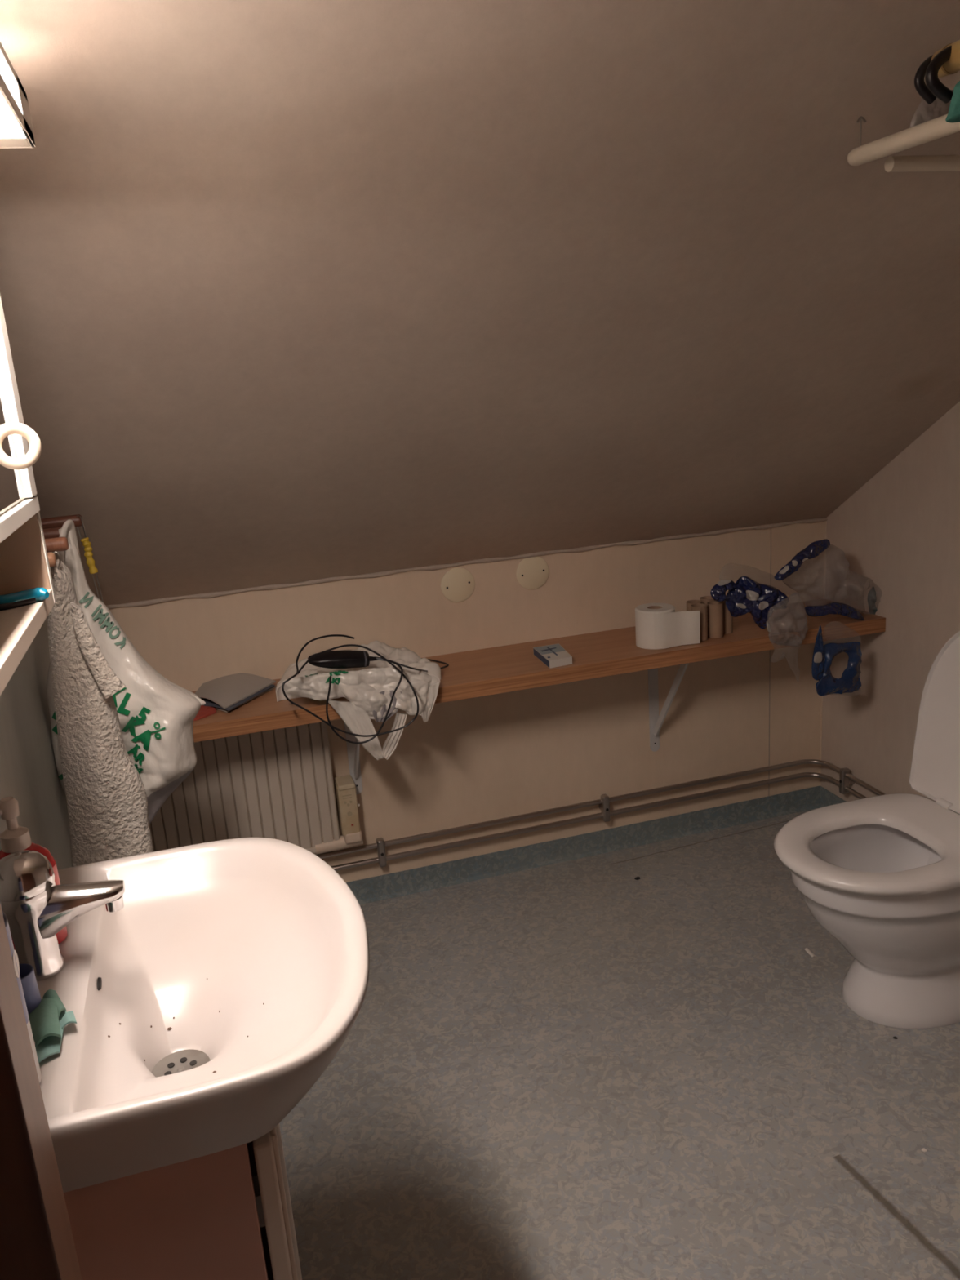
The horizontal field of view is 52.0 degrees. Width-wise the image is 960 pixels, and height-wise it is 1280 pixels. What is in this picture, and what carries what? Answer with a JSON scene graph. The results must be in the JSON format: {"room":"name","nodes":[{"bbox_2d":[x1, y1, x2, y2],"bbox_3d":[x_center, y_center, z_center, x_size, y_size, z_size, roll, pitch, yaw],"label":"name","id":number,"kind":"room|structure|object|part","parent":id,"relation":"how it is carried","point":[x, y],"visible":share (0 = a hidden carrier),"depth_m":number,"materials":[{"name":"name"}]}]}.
{"room":"bathroom","nodes":[
{"label":"bathroom","id":0,"kind":"room"},
{"bbox_2d":[0,567,71,869],"bbox_3d":[-0.663,0.062,1.007,0.100,2.450,3.326,-8,16,-15],"label":"wall","id":1,"kind":"structure","parent":0,"point":[28,774],"depth_m":1.75,"materials":[{"name":"grey paint"}]},
{"bbox_2d":[0,294,56,695],"bbox_3d":[-0.509,-0.211,0.866,0.195,0.500,0.600,-8,16,-15],"label":"upper cabinet","id":2,"kind":"object","parent":1,"relation":"attached to","point":[24,565],"depth_m":1.10,"materials":[{"name":"beige paint"}]},
{"bbox_2d":[0,378,22,511],"bbox_3d":[-0.463,-0.267,0.851,0.001,0.332,0.480,-8,16,-15],"label":"mirror","id":3,"kind":"object","parent":2,"relation":"on","point":[11,489],"depth_m":1.06,"materials":[{"name":"clear glass"}]},
{"bbox_3d":[-0.473,-0.272,0.862,0.012,0.344,0.576,-8,16,-15],"label":"mirror door","id":4,"kind":"part","parent":2,"relation":"part of","materials":[{"name":"white mirror"}]},
{"bbox_2d":[0,41,35,148],"bbox_3d":[-0.514,-0.487,0.783,0.219,0.053,0.575,-8,16,-15],"label":"lamp","id":5,"kind":"object","parent":2,"relation":"attached to","point":[16,131],"visible":1,"depth_m":1.00,"materials":[{"name":"beige"}]},
{"bbox_2d":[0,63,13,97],"bbox_3d":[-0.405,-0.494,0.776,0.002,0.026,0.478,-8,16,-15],"label":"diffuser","id":6,"kind":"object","parent":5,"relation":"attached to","point":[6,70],"depth_m":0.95,"materials":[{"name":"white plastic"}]},
{"bbox_2d":[0,57,15,93],"bbox_3d":[-0.502,-0.510,0.776,0.185,0.003,0.541,-8,16,-15],"label":"diffuser","id":7,"kind":"object","parent":5,"relation":"attached to","point":[6,65],"depth_m":0.97,"materials":[{"name":"white plastic"}]},
{"bbox_2d":[0,93,25,137],"bbox_3d":[-0.435,-0.470,0.793,0.059,0.003,0.517,-8,16,-15],"label":"diffuser","id":8,"kind":"object","parent":5,"relation":"attached to","point":[12,121],"depth_m":0.98,"materials":[{"name":"white plastic"}]},
{"bbox_3d":[-0.412,-0.522,0.806,0.004,0.010,0.555,-8,16,-15],"label":"rail","id":9,"kind":"part","parent":5,"relation":"part of","materials":[{"name":"black"}]},
{"bbox_3d":[-0.410,-0.483,0.816,0.004,0.014,0.555,-8,16,-15],"label":"rail","id":10,"kind":"part","parent":5,"relation":"part of","materials":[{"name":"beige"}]},
{"bbox_3d":[-0.454,-0.189,0.961,0.047,0.046,0.011,-12,17,-28],"label":"ring handle","id":11,"kind":"part","parent":2,"relation":"part of","materials":[{"name":"beige plastic"}]},
{"bbox_3d":[-0.524,-0.046,1.114,0.069,0.016,0.023,-17,20,-40],"label":"hairbrush handle","id":12,"kind":"part","parent":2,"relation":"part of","materials":[{"name":"teal plastic"}]},
{"bbox_3d":[-0.615,-0.276,1.133,0.149,0.500,0.012,-8,16,-15],"label":"panel","id":13,"kind":"part","parent":2,"relation":"part of","materials":[{"name":"white wood"}]},
{"bbox_2d":[0,904,82,1279],"bbox_3d":[-0.373,0.260,0.679,0.092,2.200,0.060,-8,16,-15],"label":"trim","id":14,"kind":"structure","parent":1,"relation":"attached to","point":[37,1242],"depth_m":0.70,"materials":[{"name":"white wood"}]},
{"bbox_2d":[40,514,82,567],"bbox_3d":[-0.799,-0.176,1.785,0.109,0.054,0.620,-8,16,-15],"label":"peg rail","id":15,"kind":"object","parent":1,"relation":"attached to","point":[51,526],"visible":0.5,"depth_m":1.88,"materials":[{"name":"brown wood"}]},
{"bbox_2d":[50,551,61,573],"bbox_3d":[-0.676,-0.123,1.567,0.018,0.037,0.003,-8,16,-15],"label":"towel hook","id":16,"kind":"object","parent":15,"relation":"hanging from","point":[55,552],"visible":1,"depth_m":1.57,"materials":[{"name":"silver metal"}]},
{"bbox_2d":[75,515,103,602],"bbox_3d":[-0.809,-0.149,2.045,0.024,0.221,0.035,-13,17,-29],"label":"necklace","id":17,"kind":"object","parent":15,"relation":"hanging from","point":[86,544],"visible":0.93,"depth_m":2.03,"materials":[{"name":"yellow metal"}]},
{"bbox_2d":[46,559,153,866],"bbox_3d":[-0.668,0.225,1.693,0.168,0.726,0.101,-7,15,-10],"label":"bath towel","id":18,"kind":"object","parent":15,"relation":"hanging from","point":[106,797],"visible":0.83,"depth_m":1.65,"materials":[{"name":"fabric"}]},
{"bbox_2d":[46,519,205,824],"bbox_3d":[-0.707,0.087,1.947,0.298,0.670,0.174,-8,16,-15],"label":"bag","id":19,"kind":"object","parent":15,"relation":"hanging from","point":[157,715],"visible":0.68,"depth_m":1.92,"materials":[{"name":"beige plastic"}]},
{"bbox_2d":[109,520,825,882],"bbox_3d":[0.044,0.224,3.000,2.446,1.010,0.100,-8,16,-15],"label":"wall","id":20,"kind":"structure","parent":0,"point":[474,760],"depth_m":2.98,"materials":[{"name":"paint"}]},
{"bbox_2d":[149,720,339,853],"bbox_3d":[-0.681,0.421,2.728,0.544,0.425,0.080,-8,16,-15],"label":"radiator","id":21,"kind":"object","parent":20,"relation":"attached to","point":[277,784],"visible":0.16,"depth_m":2.71,"materials":[{"name":"metal"}]},
{"bbox_3d":[-0.664,0.620,2.769,0.543,0.018,0.053,-8,16,-15],"label":"rail","id":22,"kind":"part","parent":21,"relation":"part of","materials":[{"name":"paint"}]},
{"bbox_2d":[315,774,363,854],"bbox_3d":[-0.413,0.502,2.813,0.138,0.206,0.080,-8,16,-15],"label":"valve cover","id":23,"kind":"object","parent":21,"relation":"attached to","point":[347,804],"visible":0.99,"depth_m":2.79,"materials":[{"name":"beige plastic"}]},
{"bbox_3d":[-0.384,0.405,2.796,0.048,0.015,0.075,-8,16,-15],"label":"cap lid","id":24,"kind":"part","parent":23,"relation":"part of","materials":[{"name":"beige plastic"}]},
{"bbox_2d":[376,837,386,866],"bbox_3d":[-0.294,0.626,2.915,0.022,0.086,0.048,-8,16,-15],"label":"clip","id":25,"kind":"object","parent":20,"relation":"attached to","point":[380,848],"visible":0.99,"depth_m":2.90,"materials":[{"name":"silver metal"}]},
{"bbox_2d":[440,567,475,602],"bbox_3d":[-0.063,-0.158,2.815,0.100,0.100,0.007,-8,16,-15],"label":"disc","id":26,"kind":"object","parent":20,"relation":"attached to","point":[458,584],"visible":1,"depth_m":2.81,"materials":[{"name":"beige plastic"}]},
{"bbox_2d":[106,517,827,608],"bbox_3d":[0.026,-0.229,2.824,2.246,0.019,0.016,-8,16,-15],"label":"trim","id":27,"kind":"structure","parent":20,"relation":"attached to","point":[207,595],"depth_m":2.79,"materials":[{"name":"white wood"}]},
{"bbox_2d":[515,555,548,589],"bbox_3d":[0.154,-0.197,2.873,0.100,0.100,0.007,-8,16,-15],"label":"disc","id":28,"kind":"object","parent":20,"relation":"attached to","point":[531,573],"visible":1,"depth_m":2.87,"materials":[{"name":"beige plastic"}]},
{"bbox_2d":[191,598,885,794],"bbox_3d":[0.100,0.256,2.811,2.242,0.419,0.303,-8,16,-15],"label":"wall shelf","id":29,"kind":"object","parent":20,"relation":"attached to","point":[513,667],"visible":0.56,"depth_m":2.75,"materials":[{"name":"brown wood"}]},
{"bbox_2d":[193,705,216,720],"bbox_3d":[-0.712,0.172,2.500,0.078,0.015,0.160,-8,16,-15],"label":"cloth","id":30,"kind":"object","parent":29,"relation":"on","point":[204,711],"visible":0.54,"depth_m":2.46,"materials":[{"name":"red fabric"}]},
{"bbox_2d":[194,672,275,712],"bbox_3d":[-0.692,0.134,2.602,0.254,0.031,0.222,4,17,27],"label":"book","id":31,"kind":"object","parent":29,"relation":"on","point":[225,693],"visible":0.92,"depth_m":2.57,"materials":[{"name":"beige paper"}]},
{"bbox_2d":[275,640,441,759],"bbox_3d":[-0.321,0.155,2.622,0.433,0.250,0.338,-8,16,-15],"label":"crumpled bag","id":32,"kind":"object","parent":29,"relation":"on","point":[369,690],"visible":0.88,"depth_m":2.49,"materials":[{"name":"beige plastic"}]},
{"bbox_3d":[-0.313,0.226,2.484,0.130,0.179,0.018,-8,16,-15],"label":"handle","id":33,"kind":"part","parent":32,"relation":"part of","materials":[{"name":"beige plastic"}]},
{"bbox_2d":[281,634,448,743],"bbox_3d":[-0.240,0.094,2.519,0.259,0.258,0.575,6,18,32],"label":"cable","id":34,"kind":"object","parent":32,"relation":"on","point":[329,659],"visible":0.96,"depth_m":2.44,"materials":[{"name":"black plastic"}]},
{"bbox_3d":[-0.218,0.244,2.516,0.073,0.120,0.019,-8,16,-15],"label":"handle","id":35,"kind":"part","parent":32,"relation":"part of","materials":[{"name":"beige plastic"}]},
{"bbox_3d":[-0.134,0.160,2.522,0.067,0.103,0.017,-8,16,-15],"label":"handle","id":36,"kind":"part","parent":32,"relation":"part of","materials":[{"name":"beige plastic"}]},
{"bbox_2d":[533,643,572,668],"bbox_3d":[0.206,0.043,2.724,0.085,0.022,0.151,-8,16,-15],"label":"box","id":37,"kind":"object","parent":29,"relation":"on","point":[553,655],"visible":1,"depth_m":2.69,"materials":[{"name":"grey cardboard"}]},
{"bbox_3d":[0.169,0.049,2.714,0.001,0.018,0.143,-7,15,-12],"label":"blue panel","id":38,"kind":"part","parent":37,"relation":"part of","materials":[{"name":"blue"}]},
{"bbox_3d":[0.197,0.026,2.750,0.080,0.001,0.078,-8,16,-15],"label":"pale panel","id":39,"kind":"part","parent":37,"relation":"part of","materials":[{"name":"white cardboard"}]},
{"bbox_2d":[635,603,700,649],"bbox_3d":[0.523,-0.044,2.796,0.164,0.108,0.116,-8,16,-15],"label":"toilet roll","id":40,"kind":"object","parent":29,"relation":"on","point":[657,625],"visible":1,"depth_m":2.75,"materials":[{"name":"beige paper"}]},
{"bbox_2d":[686,600,702,610],"bbox_3d":[0.624,-0.064,2.861,0.045,0.098,0.045,-8,16,-15],"label":"cardboard tube","id":41,"kind":"object","parent":29,"relation":"on","point":[690,602],"visible":0.31,"depth_m":2.85,"materials":[{"name":"brown cardboard"}]},
{"bbox_2d":[691,603,707,640],"bbox_3d":[0.627,-0.051,2.809,0.045,0.100,0.045,-8,16,-15],"label":"cardboard tube","id":42,"kind":"object","parent":29,"relation":"on","point":[703,608],"visible":0.68,"depth_m":2.79,"materials":[{"name":"brown cardboard"}]},
{"bbox_2d":[700,595,715,604],"bbox_3d":[0.669,-0.075,2.886,0.045,0.101,0.045,-8,16,-15],"label":"cardboard tube","id":43,"kind":"object","parent":29,"relation":"on","point":[705,599],"visible":0.22,"depth_m":2.86,"materials":[{"name":"brown cardboard"}]},
{"bbox_2d":[706,600,723,638],"bbox_3d":[0.676,-0.059,2.828,0.045,0.099,0.045,-8,16,-15],"label":"cardboard tube","id":44,"kind":"object","parent":29,"relation":"on","point":[715,609],"visible":0.88,"depth_m":2.81,"materials":[{"name":"brown cardboard"}]},
{"bbox_2d":[722,600,733,634],"bbox_3d":[0.713,-0.072,2.863,0.045,0.101,0.045,-8,16,-15],"label":"cardboard tube","id":45,"kind":"object","parent":29,"relation":"on","point":[727,617],"visible":0.41,"depth_m":2.85,"materials":[{"name":"brown cardboard"}]},
{"bbox_2d":[710,576,789,632],"bbox_3d":[0.813,-0.045,2.829,0.317,0.349,0.168,-8,16,-15],"label":"plastic wrap","id":46,"kind":"object","parent":29,"relation":"on","point":[746,595],"visible":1,"depth_m":2.80,"materials":[{"name":"blue plastic"}]},
{"bbox_2d":[736,603,746,608],"bbox_3d":[0.744,-0.096,2.795,0.027,0.016,0.010,-6,15,-6],"label":"print","id":47,"kind":"object","parent":46,"relation":"attached to","point":[739,606],"depth_m":2.80,"materials":[{"name":"grey plastic"}]},
{"bbox_2d":[746,590,759,600],"bbox_3d":[0.773,-0.126,2.793,0.041,0.030,0.016,-6,15,-8],"label":"print","id":48,"kind":"object","parent":46,"relation":"attached to","point":[751,595],"depth_m":2.79,"materials":[{"name":"grey"}]},
{"bbox_2d":[758,601,768,609],"bbox_3d":[0.807,-0.098,2.803,0.032,0.024,0.007,-8,16,-15],"label":"print","id":49,"kind":"object","parent":46,"relation":"attached to","point":[762,605],"depth_m":2.80,"materials":[{"name":"grey"}]},
{"bbox_2d":[773,538,877,620],"bbox_3d":[1.040,-0.172,2.885,0.443,0.270,0.122,-8,16,-15],"label":"plastic wrap","id":50,"kind":"object","parent":29,"relation":"on","point":[815,548],"visible":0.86,"depth_m":2.83,"materials":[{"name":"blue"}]},
{"bbox_2d":[778,565,789,573],"bbox_3d":[0.860,-0.199,2.784,0.029,0.022,0.011,-8,16,-15],"label":"print","id":51,"kind":"object","parent":50,"relation":"attached to","point":[785,569],"depth_m":2.78,"materials":[{"name":"grey plastic"}]},
{"bbox_2d":[791,560,797,565],"bbox_3d":[0.891,-0.217,2.783,0.016,0.017,0.007,1,16,18],"label":"print","id":52,"kind":"object","parent":50,"relation":"attached to","point":[794,562],"depth_m":2.78,"materials":[{"name":"grey plastic"}]},
{"bbox_2d":[811,625,862,696],"bbox_3d":[1.034,0.061,2.852,0.179,0.235,0.035,-8,16,-15],"label":"plastic bag","id":53,"kind":"object","parent":29,"relation":"hanging from","point":[849,682],"visible":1,"depth_m":2.84,"materials":[{"name":"blue plastic"}]},
{"bbox_2d":[813,652,822,662],"bbox_3d":[0.966,0.050,2.811,0.028,0.032,0.003,-8,16,-15],"label":"print","id":54,"kind":"object","parent":53,"relation":"attached to","point":[817,655],"depth_m":2.81,"materials":[{"name":"grey plastic"}]},
{"bbox_2d":[346,786,819,904],"bbox_3d":[0.093,0.689,3.066,2.246,0.073,0.018,-8,16,-15],"label":"baseboard","id":55,"kind":"structure","parent":20,"relation":"attached to","point":[385,886],"depth_m":3.13,"materials":[{"name":"plastic"}]},
{"bbox_2d":[330,772,866,871],"bbox_3d":[0.570,0.747,2.324,1.693,0.016,1.654,-8,16,-15],"label":"pipe","id":56,"kind":"object","parent":20,"relation":"attached to","point":[455,844],"visible":0.86,"depth_m":3.08,"materials":[{"name":"grey metal"}]},
{"bbox_2d":[315,759,885,858],"bbox_3d":[0.567,0.701,2.312,1.693,0.016,1.654,-8,16,-15],"label":"pipe","id":57,"kind":"object","parent":20,"relation":"attached to","point":[526,815],"visible":0.91,"depth_m":3.06,"materials":[{"name":"grey metal"}]},
{"bbox_2d":[599,794,609,822],"bbox_3d":[0.392,0.526,3.102,0.022,0.086,0.048,-8,16,-15],"label":"clip","id":58,"kind":"object","parent":20,"relation":"attached to","point":[604,807],"visible":0.99,"depth_m":3.08,"materials":[{"name":"silver metal"}]},
{"bbox_2d":[768,528,771,795],"bbox_3d":[0.939,0.082,3.186,0.002,0.917,0.003,-8,16,-15],"label":"trim","id":59,"kind":"structure","parent":20,"relation":"attached to","point":[771,528],"depth_m":3.20,"materials":[{"name":"beige wood"}]},
{"bbox_2d":[819,520,826,786],"bbox_3d":[1.129,0.055,3.237,0.006,0.917,0.006,-8,16,-15],"label":"trim","id":60,"kind":"structure","parent":20,"relation":"attached to","point":[825,528],"depth_m":3.27,"materials":[{"name":"paint"}]},
{"bbox_2d":[0,0,959,604],"bbox_3d":[0.264,-0.707,1.699,2.446,1.493,2.059,-8,16,-15],"label":"ceiling","id":61,"kind":"structure","parent":0,"point":[291,291],"depth_m":1.63,"materials":[{"name":"white paint"}]},
{"bbox_2d":[279,808,959,1279],"bbox_3d":[0.545,1.129,1.643,2.446,0.100,3.326,-8,16,-15],"label":"floor","id":62,"kind":"structure","parent":0,"point":[582,1068],"depth_m":2.10,"materials":[{"name":"plastic"}]},
{"bbox_2d":[63,1123,302,1279],"bbox_3d":[-0.406,0.836,1.296,0.326,0.774,0.517,-8,16,-15],"label":"vanity cabinet","id":63,"kind":"object","parent":62,"relation":"on","point":[227,1214],"visible":0.29,"depth_m":0.99,"materials":[{"name":"beige wood"}]},
{"bbox_2d":[19,837,369,1192],"bbox_3d":[-0.368,0.423,1.206,0.464,0.232,0.561,-8,16,-15],"label":"washbasin","id":64,"kind":"object","parent":63,"relation":"in","point":[230,975],"depth_m":1.20,"materials":[{"name":"ceramic"}]},
{"bbox_2d":[0,900,41,1083],"bbox_3d":[-0.462,0.331,0.933,0.048,0.222,0.048,-8,16,-15],"label":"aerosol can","id":65,"kind":"object","parent":64,"relation":"on","point":[15,957],"visible":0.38,"depth_m":0.94,"materials":[{"name":"white metal"}]},
{"bbox_2d":[12,950,19,977],"bbox_3d":[-0.441,0.308,0.934,0.002,0.027,0.021,-8,16,-15],"label":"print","id":66,"kind":"object","parent":65,"relation":"attached to","point":[15,957],"depth_m":0.93,"materials":[{"name":"white"}]},
{"bbox_3d":[-0.493,0.384,1.055,0.039,0.061,0.039,-8,16,-15],"label":"blue cap","id":67,"kind":"part","parent":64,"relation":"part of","materials":[{"name":"blue plastic"}]},
{"bbox_2d":[0,796,67,950],"bbox_3d":[-0.555,0.282,1.194,0.077,0.194,0.062,-8,16,-15],"label":"soap bottle","id":68,"kind":"object","parent":64,"relation":"on","point":[15,837],"visible":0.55,"depth_m":1.17,"materials":[{"name":"red"}]},
{"bbox_3d":[-0.561,0.209,1.174,0.022,0.042,0.022,-8,16,-15],"label":"pump stem","id":69,"kind":"part","parent":68,"relation":"part of","materials":[{"name":"beige plastic"}]},
{"bbox_2d":[28,989,76,1062],"bbox_3d":[-0.457,0.405,1.042,0.051,0.021,0.113,-13,17,-30],"label":"dishcloth","id":70,"kind":"object","parent":64,"relation":"on","point":[48,1020],"visible":0.95,"depth_m":1.03,"materials":[{"name":"teal fabric"}]},
{"bbox_2d":[0,849,124,981],"bbox_3d":[-0.515,0.313,1.144,0.193,0.155,0.071,-12,17,-28],"label":"faucet","id":71,"kind":"object","parent":64,"relation":"on","point":[36,908],"visible":0.98,"depth_m":1.13,"materials":[{"name":"silver metal"}]},
{"bbox_3d":[-0.466,0.314,1.159,0.094,0.069,0.048,-8,16,-15],"label":"spout","id":72,"kind":"part","parent":71,"relation":"part of","materials":[{"name":"silver metal"}]},
{"bbox_3d":[-0.497,0.737,1.513,0.292,0.684,0.016,-8,16,-15],"label":"panel","id":73,"kind":"part","parent":63,"relation":"part of","materials":[{"name":"beige wood"}]},
{"bbox_3d":[-0.403,1.117,1.367,0.292,0.016,0.485,-8,16,-15],"label":"panel","id":74,"kind":"part","parent":63,"relation":"part of","materials":[{"name":"black"}]},
{"bbox_3d":[-0.234,0.803,1.203,0.019,0.662,0.255,-8,16,-15],"label":"door","id":75,"kind":"part","parent":63,"relation":"part of","materials":[{"name":"beige paint"}]},
{"bbox_3d":[-0.192,0.826,1.107,0.005,0.662,0.018,-8,16,-15],"label":"edge moulding","id":76,"kind":"part","parent":63,"relation":"part of","materials":[{"name":"beige paint"}]},
{"bbox_3d":[-0.253,0.776,1.309,0.010,0.662,0.026,-8,16,-15],"label":"grip moulding","id":77,"kind":"part","parent":63,"relation":"part of","materials":[{"name":"white wood"}]},
{"bbox_2d":[804,947,816,956],"bbox_3d":[0.854,0.809,2.546,0.011,0.004,0.039,-7,15,-12],"label":"paper scrap","id":78,"kind":"object","parent":62,"relation":"on","point":[806,949],"visible":1,"depth_m":2.54,"materials":[{"name":"beige paper"}]},
{"bbox_2d":[773,631,959,1029],"bbox_3d":[1.041,0.415,2.256,0.766,0.889,0.408,-8,16,-15],"label":"toilet","id":79,"kind":"object","parent":62,"relation":"on","point":[881,874],"visible":1,"depth_m":2.24,"materials":[{"name":"white ceramic"}]},
{"bbox_3d":[0.911,0.462,2.228,0.490,0.026,0.408,-8,16,-15],"label":"seat","id":80,"kind":"part","parent":79,"relation":"part of","materials":[{"name":"white plastic"}]},
{"bbox_3d":[0.982,0.661,2.299,0.548,0.402,0.376,-8,16,-15],"label":"bowl","id":81,"kind":"part","parent":79,"relation":"part of","materials":[{"name":"white ceramic"}]},
{"bbox_3d":[1.150,0.191,2.235,0.065,0.461,0.406,-8,16,-15],"label":"lid","id":82,"kind":"part","parent":79,"relation":"part of","materials":[{"name":"white plastic"}]},
{"bbox_2d":[820,400,959,801],"bbox_3d":[1.578,-0.262,1.618,0.100,2.450,3.326,-8,16,-15],"label":"wall","id":83,"kind":"structure","parent":0,"point":[898,535],"depth_m":2.88,"materials":[{"name":"paint"}]},
{"bbox_2d":[818,786,846,808],"bbox_3d":[1.603,0.891,1.911,0.018,0.073,3.126,-8,16,-15],"label":"baseboard","id":84,"kind":"structure","parent":83,"relation":"attached to","point":[827,797],"depth_m":3.32,"materials":[{"name":"plastic"}]},
{"bbox_2d":[839,767,854,794],"bbox_3d":[1.181,0.452,3.169,0.048,0.086,0.022,-8,16,-15],"label":"clip","id":85,"kind":"object","parent":83,"relation":"attached to","point":[844,781],"visible":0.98,"depth_m":3.16,"materials":[{"name":"silver metal"}]},
{"bbox_2d":[847,114,959,172],"bbox_3d":[1.116,-0.696,1.164,0.899,0.081,0.945,-8,16,-15],"label":"rail","id":86,"kind":"object","parent":83,"relation":"attached to","point":[938,127],"visible":1,"depth_m":1.44,"materials":[{"name":"white metal"}]},
{"bbox_2d":[910,89,953,127],"bbox_3d":[0.698,-0.744,1.383,0.215,0.056,0.019,-8,16,-15],"label":"garment cover","id":87,"kind":"object","parent":86,"relation":"on","point":[925,112],"visible":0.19,"depth_m":1.36,"materials":[{"name":"grey"}]},
{"bbox_2d":[930,40,959,77],"bbox_3d":[0.722,-0.679,0.953,0.036,0.036,0.770,-8,16,-15],"label":"pole","id":88,"kind":"object","parent":86,"relation":"attached to","point":[952,66],"visible":0.64,"depth_m":1.28,"materials":[{"name":"brown"}]},
{"bbox_2d":[914,54,936,104],"bbox_3d":[0.602,-0.753,1.317,0.044,0.064,0.012,-8,16,-15],"label":"hook","id":89,"kind":"object","parent":88,"relation":"hanging from","point":[921,87],"visible":0.73,"depth_m":1.31,"materials":[{"name":"black plastic"}]},
{"bbox_2d":[924,45,953,103],"bbox_3d":[0.597,-0.734,1.277,0.040,0.067,0.015,-8,16,-15],"label":"hook","id":90,"kind":"object","parent":88,"relation":"hanging from","point":[935,86],"visible":1,"depth_m":1.27,"materials":[{"name":"black plastic"}]},
{"bbox_2d":[945,80,959,122],"bbox_3d":[0.676,-0.714,1.274,0.161,0.078,0.032,-8,16,-15],"label":"garment","id":91,"kind":"object","parent":86,"relation":"on","point":[953,114],"visible":1,"depth_m":1.26,"materials":[{"name":"teal fabric"}]}
]}

